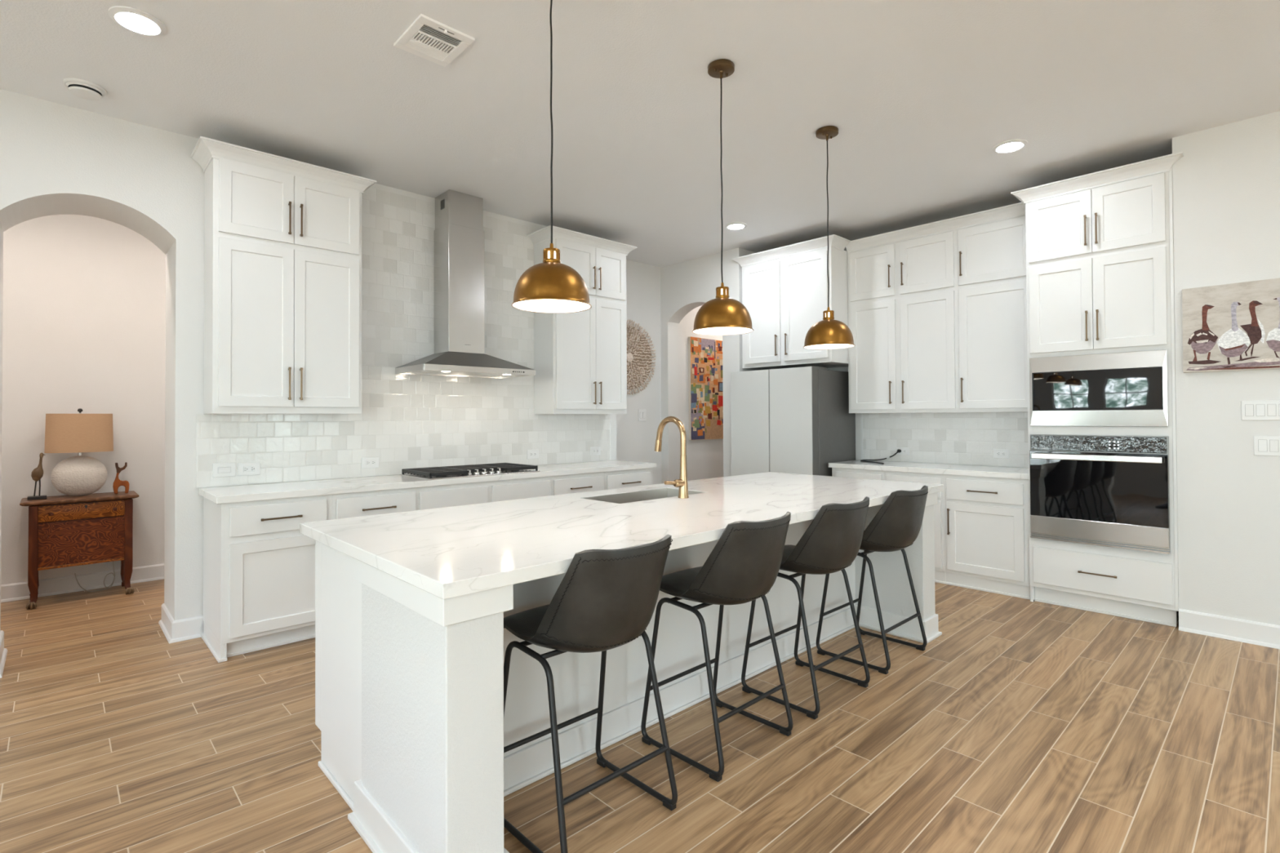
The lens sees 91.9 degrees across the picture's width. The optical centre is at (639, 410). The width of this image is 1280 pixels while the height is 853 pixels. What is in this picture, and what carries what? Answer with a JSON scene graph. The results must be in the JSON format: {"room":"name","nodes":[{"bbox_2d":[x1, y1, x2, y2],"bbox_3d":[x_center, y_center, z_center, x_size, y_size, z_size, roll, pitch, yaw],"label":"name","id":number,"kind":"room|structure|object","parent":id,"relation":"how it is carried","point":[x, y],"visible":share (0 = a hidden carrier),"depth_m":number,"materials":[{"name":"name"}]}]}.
{"room":"kitchen","nodes":[
{"label":"kitchen","id":0,"kind":"room"},
{"bbox_2d":[0,214,165,585],"bbox_3d":[-4.624,-0.127,4.752,4.600,3.079,0.145,0,-1,-43],"label":"wall","id":1,"kind":"structure","parent":0,"point":[84,316],"depth_m":4.88,"materials":[{"name":"white paint"}]},
{"bbox_2d":[0,563,164,602],"bbox_3d":[-4.612,1.348,4.620,4.450,0.125,0.029,0,-1,-43],"label":"baseboard","id":2,"kind":"structure","parent":1,"relation":"attached to","point":[65,584],"depth_m":4.83,"materials":[{"name":"white paint"}]},
{"bbox_2d":[0,88,616,631],"bbox_3d":[-3.120,-0.145,3.792,7.468,3.079,0.485,0,-1,-43],"label":"wall","id":3,"kind":"structure","parent":0,"point":[55,158],"depth_m":3.73,"materials":[{"name":"white paint"}]},
{"bbox_2d":[0,630,7,678],"bbox_3d":[-4.654,1.321,2.301,3.204,0.125,0.514,0,-1,-43],"label":"baseboard","id":4,"kind":"object","parent":3,"relation":"attached to","point":[3,651],"visible":1,"depth_m":3.43,"materials":[{"name":"white paint"}]},
{"bbox_2d":[158,603,203,644],"bbox_3d":[-2.923,1.333,3.935,0.170,0.125,0.514,0,-1,-43],"label":"baseboard","id":5,"kind":"structure","parent":3,"relation":"attached to","point":[183,629],"depth_m":3.78,"materials":[{"name":"white paint"}]},
{"bbox_2d":[190,136,376,413],"bbox_3d":[-2.276,-0.771,4.001,0.988,1.587,0.364,0,-1,-43],"label":"upper cabinet","id":6,"kind":"object","parent":3,"relation":"attached to","point":[282,236],"visible":1,"depth_m":3.86,"materials":[{"name":"white paint"}]},
{"bbox_2d":[195,187,609,488],"bbox_3d":[-1.520,-0.574,4.970,3.347,2.120,0.010,0,-1,-43],"label":"wall tile","id":7,"kind":"structure","parent":3,"relation":"attached to","point":[406,421],"depth_m":4.74,"materials":[{"name":"white tile"}]},
{"bbox_2d":[212,462,235,477],"bbox_3d":[-2.620,0.376,3.901,0.123,0.088,0.011,0,-1,-43],"label":"light switch","id":8,"kind":"object","parent":7,"relation":"attached to","point":[220,469],"visible":1,"depth_m":3.90,"materials":[{"name":"white plastic"}]},
{"bbox_2d":[237,462,260,475],"bbox_3d":[-2.523,0.379,3.994,0.125,0.082,0.008,0,-1,-43],"label":"power outlet","id":9,"kind":"object","parent":7,"relation":"attached to","point":[243,468],"visible":1,"depth_m":3.99,"materials":[{"name":"white plastic"}]},
{"bbox_2d":[243,466,254,471],"bbox_3d":[-2.522,0.379,3.993,0.066,0.034,0.003,0,-1,-43],"label":"receptacle","id":10,"kind":"object","parent":9,"relation":"attached to","point":[246,468],"depth_m":3.99,"materials":[{"name":"white plastic"}]},
{"bbox_2d":[361,456,378,468],"bbox_3d":[-1.968,0.382,4.518,0.124,0.082,0.008,0,-1,-43],"label":"power outlet","id":11,"kind":"object","parent":7,"relation":"attached to","point":[366,462],"visible":1,"depth_m":4.51,"materials":[{"name":"white plastic"}]},
{"bbox_2d":[365,460,375,465],"bbox_3d":[-1.967,0.382,4.517,0.066,0.034,0.003,0,-1,-43],"label":"receptacle","id":12,"kind":"object","parent":11,"relation":"attached to","point":[367,462],"depth_m":4.52,"materials":[{"name":"white plastic"}]},
{"bbox_2d":[527,448,538,458],"bbox_3d":[-0.948,0.389,5.482,0.120,0.082,0.008,0,-1,-43],"label":"power outlet","id":13,"kind":"object","parent":7,"relation":"attached to","point":[531,454],"visible":1,"depth_m":5.48,"materials":[{"name":"white plastic"}]},
{"bbox_2d":[529,452,536,456],"bbox_3d":[-0.947,0.389,5.480,0.066,0.034,0.003,0,-1,-43],"label":"receptacle","id":14,"kind":"object","parent":13,"relation":"attached to","point":[531,454],"depth_m":5.48,"materials":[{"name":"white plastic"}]},
{"bbox_2d":[590,446,600,455],"bbox_3d":[-0.429,0.392,5.972,0.124,0.082,0.008,0,-1,-43],"label":"power outlet","id":15,"kind":"object","parent":7,"relation":"attached to","point":[594,451],"visible":1,"depth_m":5.97,"materials":[{"name":"white plastic"}]},
{"bbox_2d":[592,448,598,453],"bbox_3d":[-0.428,0.392,5.970,0.066,0.034,0.003,0,-1,-43],"label":"receptacle","id":16,"kind":"object","parent":15,"relation":"attached to","point":[594,451],"depth_m":5.97,"materials":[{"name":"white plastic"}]},
{"bbox_2d":[395,189,535,378],"bbox_3d":[-1.337,-0.978,4.790,0.915,1.406,0.510,0,-1,-43],"label":"range hood","id":17,"kind":"object","parent":3,"relation":"attached to","point":[459,233],"visible":1,"depth_m":4.77,"materials":[{"name":"silver metal"}]},
{"bbox_2d":[526,225,636,413],"bbox_3d":[-0.511,-0.760,5.668,0.993,1.587,0.364,0,-1,-43],"label":"upper cabinet","id":18,"kind":"object","parent":3,"relation":"attached to","point":[580,357],"visible":0.94,"depth_m":5.53,"materials":[{"name":"white paint"}]},
{"bbox_2d":[609,413,616,460],"bbox_3d":[-0.268,0.266,6.137,0.084,0.455,0.014,0,-1,-43],"label":"trim","id":19,"kind":"structure","parent":3,"relation":"attached to","point":[612,416],"depth_m":6.13,"materials":[{"name":"white paint"}]},
{"bbox_2d":[0,0,1279,266],"bbox_3d":[0.836,-1.770,2.331,11.600,0.100,11.400,0,-1,-43],"label":"ceiling","id":20,"kind":"structure","parent":0,"point":[919,95],"depth_m":3.31,"materials":[{"name":"white paint"}]},
{"bbox_2d":[62,77,106,100],"bbox_3d":[-2.901,-1.669,3.236,0.172,0.046,0.172,0,-1,-43],"label":"smoke detector","id":21,"kind":"object","parent":20,"relation":"attached to","point":[84,89],"visible":1,"depth_m":3.20,"materials":[{"name":"white plastic"}]},
{"bbox_2d":[107,5,166,35],"bbox_3d":[-2.193,-1.695,2.704,0.200,0.014,0.200,0,-1,-43],"label":"recessed light","id":22,"kind":"object","parent":20,"relation":"in","point":[134,20],"visible":1,"depth_m":2.69,"materials":[{"name":"white plastic"}]},
{"bbox_2d":[393,13,474,66],"bbox_3d":[-0.951,-1.693,2.856,0.255,0.024,0.295,0,-1,-43],"label":"ceiling vent","id":23,"kind":"object","parent":20,"relation":"in","point":[426,37],"visible":1,"depth_m":2.84,"materials":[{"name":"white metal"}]},
{"bbox_2d":[511,0,591,313],"bbox_3d":[-0.339,-1.054,2.364,0.302,1.320,0.302,0,-1,-43],"label":"pendant light","id":24,"kind":"object","parent":20,"relation":"hanging from","point":[550,286],"visible":1,"depth_m":2.28,"materials":[{"name":"brown metal"}]},
{"bbox_2d":[547,252,555,258],"bbox_3d":[-0.337,-0.581,2.359,0.036,0.036,0.036,0,-1,-43],"label":"socket","id":25,"kind":"object","parent":24,"relation":"attached to","point":[550,255],"depth_m":2.33,"materials":[{"name":"white"}]},
{"bbox_2d":[692,58,753,335],"bbox_3d":[0.406,-1.049,3.067,0.302,1.320,0.302,0,-1,-43],"label":"pendant light","id":26,"kind":"object","parent":20,"relation":"hanging from","point":[722,315],"visible":1,"depth_m":3.00,"materials":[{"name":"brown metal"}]},
{"bbox_2d":[724,222,746,229],"bbox_3d":[0.875,-1.675,5.635,0.200,0.014,0.200,0,-1,-43],"label":"recessed light","id":27,"kind":"object","parent":20,"relation":"in","point":[735,225],"visible":1,"depth_m":5.61,"materials":[{"name":"white plastic"}]},
{"bbox_2d":[803,125,855,349],"bbox_3d":[1.143,-1.045,3.763,0.302,1.320,0.302,0,-1,-43],"label":"pendant light","id":28,"kind":"object","parent":20,"relation":"hanging from","point":[828,333],"visible":1,"depth_m":3.71,"materials":[{"name":"brown metal"}]},
{"bbox_2d":[991,138,1027,153],"bbox_3d":[2.384,-1.701,3.993,0.200,0.014,0.200,0,-1,-43],"label":"recessed light","id":29,"kind":"object","parent":20,"relation":"in","point":[1010,145],"visible":1,"depth_m":3.97,"materials":[{"name":"white plastic"}]},
{"bbox_2d":[0,578,1279,852],"bbox_3d":[0.851,1.409,2.294,11.600,0.100,11.400,0,-1,-43],"label":"floor","id":30,"kind":"structure","parent":0,"point":[1025,726],"depth_m":2.48,"materials":[{"name":"brown wood"}]},
{"bbox_2d":[19,490,138,609],"bbox_3d":[-4.228,1.031,4.683,0.652,0.757,0.391,0,-1,-43],"label":"side table","id":31,"kind":"object","parent":30,"relation":"on","point":[64,531],"visible":1,"depth_m":4.57,"materials":[{"name":"brown wood"}]},
{"bbox_2d":[26,453,46,500],"bbox_3d":[-4.413,0.482,4.532,0.102,0.340,0.064,0,-1,-43],"label":"bird figurine","id":32,"kind":"object","parent":31,"relation":"on","point":[37,474],"visible":1,"depth_m":4.52,"materials":[{"name":"black wood"}]},
{"bbox_2d":[44,408,113,496],"bbox_3d":[-4.266,0.319,4.714,0.390,0.667,0.242,0,-1,-43],"label":"table lamp","id":33,"kind":"object","parent":31,"relation":"on","point":[78,475],"visible":1,"depth_m":4.64,"materials":[{"name":"grey ceramic"}]},
{"bbox_2d":[112,462,128,493],"bbox_3d":[-4.080,0.532,4.867,0.099,0.242,0.022,0,-1,-43],"label":"deer figurine","id":34,"kind":"object","parent":31,"relation":"on","point":[117,482],"visible":1,"depth_m":4.85,"materials":[{"name":"brown wood"}]},
{"bbox_2d":[74,561,115,591],"bbox_3d":[-4.266,1.281,4.844,0.241,0.263,0.060,0,-1,-40],"label":"lamp cord","id":35,"kind":"object","parent":30,"relation":"on","point":[112,584],"visible":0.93,"depth_m":4.89,"materials":[{"name":"grey plastic"}]},
{"bbox_2d":[200,494,332,662],"bbox_3d":[-2.282,0.954,3.791,0.585,0.872,0.610,0,-1,-43],"label":"base cabinet","id":36,"kind":"object","parent":30,"relation":"on","point":[259,568],"visible":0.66,"depth_m":3.57,"materials":[{"name":"white paint"}]},
{"bbox_2d":[198,460,656,503],"bbox_3d":[-1.283,0.503,4.761,3.392,0.041,0.590,0,-1,-43],"label":"countertop","id":37,"kind":"structure","parent":36,"relation":"on","point":[254,492],"depth_m":4.11,"materials":[{"name":"stone"}]},
{"bbox_2d":[400,462,539,479],"bbox_3d":[-1.289,0.460,4.742,0.909,0.046,0.505,0,-1,-43],"label":"gas cooktop","id":38,"kind":"object","parent":37,"relation":"in","point":[485,469],"visible":1,"depth_m":4.62,"materials":[{"name":"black metal"}]},
{"bbox_2d":[400,469,539,479],"bbox_3d":[-1.289,0.479,4.742,0.909,0.008,0.505,0,-1,-43],"label":"tray","id":39,"kind":"object","parent":38,"relation":"attached to","point":[495,472],"depth_m":4.54,"materials":[{"name":"metal"}]},
{"bbox_2d":[332,487,417,519],"bbox_3d":[-1.873,0.957,4.177,0.541,0.872,0.610,0,-1,-43],"label":"drawer","id":40,"kind":"object","parent":30,"relation":"on","point":[345,505],"visible":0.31,"depth_m":3.97,"materials":[{"name":"white paint"}]},
{"bbox_2d":[417,475,551,510],"bbox_3d":[-1.277,0.961,4.740,1.098,0.872,0.610,0,-1,-43],"label":"base cabinet","id":41,"kind":"object","parent":30,"relation":"on","point":[464,494],"visible":0.16,"depth_m":4.49,"materials":[{"name":"white paint"}]},
{"bbox_2d":[551,471,604,495],"bbox_3d":[-0.678,0.965,5.306,0.551,0.872,0.610,0,-1,-43],"label":"base cabinet","id":42,"kind":"object","parent":30,"relation":"on","point":[592,482],"visible":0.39,"depth_m":5.10,"materials":[{"name":"white paint"}]},
{"bbox_2d":[503,533,677,852],"bbox_3d":[-0.180,0.886,2.084,0.490,0.950,0.539,0,-1,-43],"label":"bar stool","id":43,"kind":"object","parent":30,"relation":"on","point":[605,600],"visible":0.94,"depth_m":1.89,"materials":[{"name":"black leather"}]},
{"bbox_2d":[315,492,942,852],"bbox_3d":[0.260,0.935,3.111,3.231,0.872,1.195,0,-1,-43],"label":"kitchen island","id":44,"kind":"object","parent":30,"relation":"on","point":[411,720],"visible":0.64,"depth_m":2.22,"materials":[{"name":"white paint"}]},
{"bbox_2d":[299,471,943,599],"bbox_3d":[0.247,0.478,3.164,3.268,0.041,1.278,0,-1,-43],"label":"island countertop","id":45,"kind":"structure","parent":44,"relation":"on","point":[446,553],"depth_m":2.44,"materials":[{"name":"stone"}]},
{"bbox_2d":[582,488,704,503],"bbox_3d":[0.035,0.587,3.371,0.658,0.246,0.315,0,-1,-43],"label":"sink","id":46,"kind":"object","parent":45,"relation":"in","point":[623,498],"visible":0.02,"depth_m":3.55,"materials":[{"name":"silver metal"}]},
{"bbox_2d":[654,416,688,498],"bbox_3d":[0.127,0.245,3.271,0.164,0.428,0.235,0,-1,-43],"label":"faucet","id":47,"kind":"object","parent":45,"relation":"on","point":[682,482],"visible":1,"depth_m":3.23,"materials":[{"name":"gold metal"}]},
{"bbox_2d":[604,467,652,489],"bbox_3d":[-0.267,0.967,5.693,0.578,0.872,0.610,0,-1,-43],"label":"base cabinet","id":48,"kind":"object","parent":30,"relation":"on","point":[641,477],"visible":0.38,"depth_m":5.48,"materials":[{"name":"white paint"}]},
{"bbox_2d":[640,511,793,782],"bbox_3d":[0.332,0.889,2.567,0.490,0.950,0.539,0,-1,-44],"label":"bar stool","id":49,"kind":"object","parent":30,"relation":"on","point":[744,565],"visible":0.96,"depth_m":2.38,"materials":[{"name":"leather"}]},
{"bbox_2d":[730,366,855,476],"bbox_3d":[1.512,0.504,6.114,0.800,1.792,0.911,0,-1,-43],"label":"refrigerator","id":50,"kind":"object","parent":30,"relation":"on","point":[798,420],"visible":0.56,"depth_m":5.79,"materials":[{"name":"grey metal"}]},
{"bbox_2d":[741,496,870,719],"bbox_3d":[0.823,0.892,3.031,0.490,0.950,0.539,0,-1,-43],"label":"bar stool","id":51,"kind":"object","parent":30,"relation":"on","point":[831,543],"visible":0.84,"depth_m":2.83,"materials":[{"name":"leather"}]},
{"bbox_2d":[831,467,884,479],"bbox_3d":[2.109,0.956,5.635,0.616,0.872,0.491,0,-1,-43],"label":"base cabinet","id":52,"kind":"object","parent":30,"relation":"on","point":[836,472],"visible":0.07,"depth_m":5.44,"materials":[{"name":"white paint"}]},
{"bbox_2d":[815,485,928,674],"bbox_3d":[1.324,0.895,3.504,0.490,0.950,0.539,0,-1,-43],"label":"bar stool","id":53,"kind":"object","parent":30,"relation":"on","point":[897,524],"visible":0.76,"depth_m":3.30,"materials":[{"name":"leather"}]},
{"bbox_2d":[884,471,945,583],"bbox_3d":[2.444,0.950,5.279,0.616,0.872,0.486,0,-1,-43],"label":"base cabinet","id":54,"kind":"object","parent":30,"relation":"on","point":[939,508],"visible":0.15,"depth_m":4.95,"materials":[{"name":"white paint"}]},
{"bbox_2d":[943,474,1030,599],"bbox_3d":[2.817,0.944,4.885,0.616,0.872,0.600,0,-1,-43],"label":"base cabinet","id":55,"kind":"object","parent":30,"relation":"on","point":[987,519],"visible":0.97,"depth_m":4.69,"materials":[{"name":"white paint"}]},
{"bbox_2d":[828,459,1028,479],"bbox_3d":[2.482,0.492,5.263,0.596,0.041,1.600,0,-1,-43],"label":"countertop","id":56,"kind":"structure","parent":55,"relation":"on","point":[1015,473],"depth_m":5.08,"materials":[{"name":"stone"}]},
{"bbox_2d":[860,448,901,464],"bbox_3d":[2.172,0.420,5.705,0.425,0.115,0.349,0,-1,-43],"label":"lead","id":57,"kind":"object","parent":56,"relation":"on","point":[898,450],"visible":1,"depth_m":5.75,"materials":[{"name":"black plastic"}]},
{"bbox_2d":[1010,151,1183,626],"bbox_3d":[3.272,-0.106,4.368,0.702,2.955,0.939,0,-1,-43],"label":"tall cabinet","id":58,"kind":"object","parent":30,"relation":"on","point":[1100,245],"visible":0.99,"depth_m":4.13,"materials":[{"name":"white paint"}]},
{"bbox_2d":[1029,349,1168,426],"bbox_3d":[3.055,-0.135,4.164,0.035,0.486,0.756,0,-1,-43],"label":"microwave","id":59,"kind":"object","parent":58,"relation":"in","point":[1126,388],"visible":1,"depth_m":4.13,"materials":[{"name":"silver metal"}]},
{"bbox_2d":[1029,434,1170,554],"bbox_3d":[3.036,0.536,4.135,0.098,0.738,0.759,0,-1,-43],"label":"wall oven","id":60,"kind":"object","parent":58,"relation":"in","point":[1106,491],"visible":1,"depth_m":4.11,"materials":[{"name":"black glass"}]},
{"bbox_2d":[616,259,723,484],"bbox_3d":[0.797,-0.117,7.800,3.732,3.079,0.157,0,-1,-43],"label":"wall","id":61,"kind":"structure","parent":0,"point":[635,439],"depth_m":7.09,"materials":[{"name":"white paint"}]},
{"bbox_2d":[626,320,656,395],"bbox_3d":[-0.116,-0.586,6.812,0.824,0.827,0.032,0,-1,-43],"label":"carving","id":62,"kind":"object","parent":61,"relation":"attached to","point":[639,351],"visible":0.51,"depth_m":6.90,"materials":[{"name":"brown"}]},
{"bbox_2d":[638,408,646,421],"bbox_3d":[0.027,0.056,6.954,0.118,0.134,0.011,0,-1,-43],"label":"light switch","id":63,"kind":"object","parent":61,"relation":"attached to","point":[642,412],"visible":1,"depth_m":6.95,"materials":[{"name":"white plastic"}]},
{"bbox_2d":[688,336,723,439],"bbox_3d":[0.880,-0.263,7.745,0.768,1.250,0.038,0,-1,-43],"label":"abstract painting","id":64,"kind":"object","parent":61,"relation":"attached to","point":[705,380],"visible":0.84,"depth_m":7.66,"materials":[{"name":"multicoloured paint"}]},
{"bbox_2d":[660,247,751,484],"bbox_3d":[0.703,-0.128,6.823,0.190,3.079,1.134,0,-1,-43],"label":"wall","id":65,"kind":"structure","parent":0,"point":[686,286],"depth_m":6.94,"materials":[{"name":"white paint"}]},
{"bbox_2d":[826,246,1018,467],"bbox_3d":[2.775,-0.152,5.518,0.150,3.079,3.609,0,-1,-43],"label":"wall","id":66,"kind":"structure","parent":0,"point":[858,434],"depth_m":6.08,"materials":[{"name":"white paint"}]},
{"bbox_2d":[731,234,850,369],"bbox_3d":[1.590,-0.996,6.162,0.693,1.128,1.151,0,-1,-43],"label":"upper cabinet","id":67,"kind":"object","parent":66,"relation":"attached to","point":[784,289],"visible":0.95,"depth_m":5.89,"materials":[{"name":"white paint"}]},
{"bbox_2d":[860,413,862,459],"bbox_3d":[2.168,0.238,6.039,0.013,0.485,0.020,0,-1,-43],"label":"trim","id":68,"kind":"structure","parent":66,"relation":"attached to","point":[861,414],"depth_m":6.04,"materials":[{"name":"white paint"}]},
{"bbox_2d":[845,202,1027,413],"bbox_3d":[2.571,-0.776,5.328,0.391,1.591,1.543,0,-1,-43],"label":"upper cabinet","id":69,"kind":"object","parent":66,"relation":"attached to","point":[937,311],"visible":0.95,"depth_m":5.18,"materials":[{"name":"white paint"}]},
{"bbox_2d":[862,412,1028,467],"bbox_3d":[2.713,0.230,5.464,0.010,0.486,1.565,0,-1,-43],"label":"tile","id":70,"kind":"structure","parent":66,"relation":"attached to","point":[970,438],"depth_m":5.44,"materials":[{"name":"white tile"}]},
{"bbox_2d":[896,447,909,454],"bbox_3d":[2.438,0.379,5.740,0.008,0.067,0.118,0,-1,-43],"label":"power outlet","id":71,"kind":"object","parent":70,"relation":"attached to","point":[904,451],"visible":1,"depth_m":5.73,"materials":[{"name":"white plastic"}]},
{"bbox_2d":[899,448,906,453],"bbox_3d":[2.437,0.378,5.739,0.003,0.034,0.066,0,-1,-43],"label":"receptacle","id":72,"kind":"object","parent":71,"relation":"attached to","point":[903,451],"depth_m":5.73,"materials":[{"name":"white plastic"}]},
{"bbox_2d":[993,448,1009,458],"bbox_3d":[3.002,0.361,5.143,0.008,0.078,0.120,0,-1,-43],"label":"power outlet","id":73,"kind":"object","parent":70,"relation":"attached to","point":[997,453],"visible":1,"depth_m":5.14,"materials":[{"name":"white plastic"}]},
{"bbox_2d":[996,451,1005,456],"bbox_3d":[3.001,0.361,5.142,0.003,0.034,0.066,0,-1,-43],"label":"receptacle","id":74,"kind":"object","parent":73,"relation":"attached to","point":[998,453],"depth_m":5.14,"materials":[{"name":"white plastic"}]},
{"bbox_2d":[1172,111,1279,625],"bbox_3d":[5.270,-0.201,2.307,0.630,3.079,4.913,0,-1,-43],"label":"wall","id":75,"kind":"structure","parent":0,"point":[1226,180],"depth_m":3.71,"materials":[{"name":"white paint"}]},
{"bbox_2d":[1178,608,1279,648],"bbox_3d":[5.038,1.272,2.064,0.029,0.128,4.913,0,-1,-43],"label":"baseboard","id":76,"kind":"structure","parent":75,"relation":"attached to","point":[1255,633],"depth_m":3.68,"materials":[{"name":"white paint"}]},
{"bbox_2d":[1182,278,1279,373],"bbox_3d":[3.634,-0.496,3.558,0.033,0.516,0.773,0,-1,-43],"label":"painting","id":77,"kind":"object","parent":75,"relation":"attached to","point":[1232,326],"visible":1,"depth_m":3.67,"materials":[{"name":"beige fabric"}]},
{"bbox_2d":[1240,400,1279,420],"bbox_3d":[3.608,0.000,3.599,0.011,0.113,0.158,0,-1,-43],"label":"light switch","id":78,"kind":"object","parent":75,"relation":"attached to","point":[1268,410],"visible":1,"depth_m":3.59,"materials":[{"name":"white plastic"}]},
{"bbox_2d":[1253,435,1279,456],"bbox_3d":[3.646,0.205,3.558,0.011,0.115,0.166,0,-1,-43],"label":"light switch","id":79,"kind":"object","parent":75,"relation":"attached to","point":[1263,445],"visible":1,"depth_m":3.58,"materials":[{"name":"white plastic"}]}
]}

